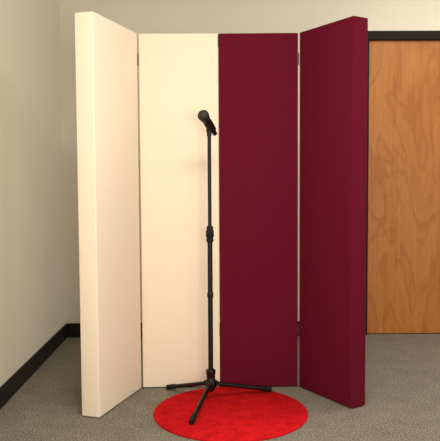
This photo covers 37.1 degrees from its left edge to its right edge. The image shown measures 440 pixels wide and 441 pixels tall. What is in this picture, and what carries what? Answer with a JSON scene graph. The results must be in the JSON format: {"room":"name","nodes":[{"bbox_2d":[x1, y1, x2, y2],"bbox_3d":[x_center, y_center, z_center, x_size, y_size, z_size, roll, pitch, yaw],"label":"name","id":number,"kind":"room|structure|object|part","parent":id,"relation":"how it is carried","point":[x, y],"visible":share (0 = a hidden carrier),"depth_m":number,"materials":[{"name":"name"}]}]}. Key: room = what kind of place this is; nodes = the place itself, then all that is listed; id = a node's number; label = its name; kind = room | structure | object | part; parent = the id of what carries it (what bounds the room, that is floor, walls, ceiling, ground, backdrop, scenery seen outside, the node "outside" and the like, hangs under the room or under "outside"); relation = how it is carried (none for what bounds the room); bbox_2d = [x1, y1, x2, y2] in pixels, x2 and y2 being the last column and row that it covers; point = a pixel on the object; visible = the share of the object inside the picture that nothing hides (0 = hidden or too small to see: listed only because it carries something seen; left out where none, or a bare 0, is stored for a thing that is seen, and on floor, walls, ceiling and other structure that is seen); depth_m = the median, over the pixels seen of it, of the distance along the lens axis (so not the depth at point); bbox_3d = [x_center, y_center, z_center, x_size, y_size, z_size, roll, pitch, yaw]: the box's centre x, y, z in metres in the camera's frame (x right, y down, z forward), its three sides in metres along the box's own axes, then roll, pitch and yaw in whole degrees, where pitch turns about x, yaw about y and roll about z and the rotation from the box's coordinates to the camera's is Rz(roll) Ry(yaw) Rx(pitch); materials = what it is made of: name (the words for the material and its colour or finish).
{"room":"studio","nodes":[
{"label":"studio","id":0,"kind":"room"},
{"bbox_2d":[0,0,65,386],"bbox_3d":[-1.091,-0.312,1.182,0.100,2.650,6.822,0,3,-1],"label":"wall","id":1,"kind":"structure","parent":0,"point":[32,250],"depth_m":3.68,"materials":[{"name":"beige paint"}]},
{"bbox_2d":[0,323,67,408],"bbox_3d":[-1.028,0.964,1.208,0.010,0.100,6.722,0,3,-1],"label":"baseboard","id":2,"kind":"structure","parent":1,"relation":"attached to","point":[17,380],"depth_m":3.63,"materials":[{"name":"black plastic"}]},
{"bbox_2d":[0,333,439,440],"bbox_3d":[1.030,1.047,1.287,4.326,0.100,6.822,0,3,-1],"label":"floor","id":3,"kind":"structure","parent":0,"point":[402,370],"depth_m":3.17,"materials":[{"name":"carpet"}]},
{"bbox_2d":[75,11,367,417],"bbox_3d":[0.022,-0.028,3.186,1.332,1.826,0.491,0,3,-1],"label":"screen","id":4,"kind":"object","parent":3,"relation":"on","point":[254,148],"visible":0.95,"depth_m":3.33,"materials":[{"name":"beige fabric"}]},
{"bbox_2d":[153,387,307,440],"bbox_3d":[0.050,0.892,3.059,0.718,0.010,0.718,0,3,-1],"label":"rug","id":5,"kind":"object","parent":3,"relation":"on","point":[226,413],"visible":0.9,"depth_m":3.00,"materials":[{"name":"red carpet"}]},
{"bbox_2d":[166,110,271,424],"bbox_3d":[-0.011,0.188,3.102,0.543,1.413,0.549,0,3,-1],"label":"microphone stand","id":6,"kind":"object","parent":5,"relation":"on","point":[210,382],"visible":1,"depth_m":3.17,"materials":[{"name":"black metal"}]},
{"bbox_3d":[-0.163,0.832,3.311,0.270,0.092,0.021,2,4,39],"label":"leg","id":7,"kind":"part","parent":6,"relation":"part of","materials":[{"name":"black metal"}]},
{"bbox_2d":[198,110,208,121],"bbox_3d":[-0.077,-0.489,3.065,0.055,0.056,0.056,0,3,-1],"label":"grille","id":8,"kind":"object","parent":6,"relation":"attached to","point":[203,115],"depth_m":3.05,"materials":[{"name":"grey metal"}]},
{"bbox_3d":[0.111,0.828,3.270,0.294,0.082,0.021,-2,4,-20],"label":"leg","id":9,"kind":"part","parent":6,"relation":"part of","materials":[{"name":"black metal"}]},
{"bbox_2d":[60,0,439,331],"bbox_3d":[1.033,-0.525,4.561,4.226,2.650,0.100,0,3,-1],"label":"wall","id":10,"kind":"structure","parent":0,"point":[138,16],"depth_m":4.45,"materials":[{"name":"beige paint"}]},
{"bbox_2d":[67,321,298,337],"bbox_3d":[-0.039,0.758,4.569,2.044,0.100,0.010,0,3,-1],"label":"baseboard","id":11,"kind":"structure","parent":10,"relation":"attached to","point":[73,329],"depth_m":4.55,"materials":[{"name":"black plastic"}]},
{"bbox_2d":[366,40,368,334],"bbox_3d":[1.001,-0.217,4.568,0.045,2.036,0.102,0,3,-1],"label":"door frame","id":12,"kind":"structure","parent":10,"relation":"attached to","point":[368,40],"depth_m":4.52,"materials":[{"name":"black paint"}]},
{"bbox_2d":[367,41,439,332],"bbox_3d":[1.480,-0.222,4.565,0.910,2.028,0.038,0,3,-1],"label":"door","id":13,"kind":"structure","parent":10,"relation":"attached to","point":[403,296],"depth_m":4.54,"materials":[{"name":"brown wood"}]},
{"bbox_2d":[368,31,439,40],"bbox_3d":[1.474,-1.266,4.511,1.004,0.060,0.102,0,3,-1],"label":"header","id":14,"kind":"object","parent":10,"relation":"attached to","point":[372,35],"visible":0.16,"depth_m":4.46,"materials":[{"name":"black paint"}]}
]}

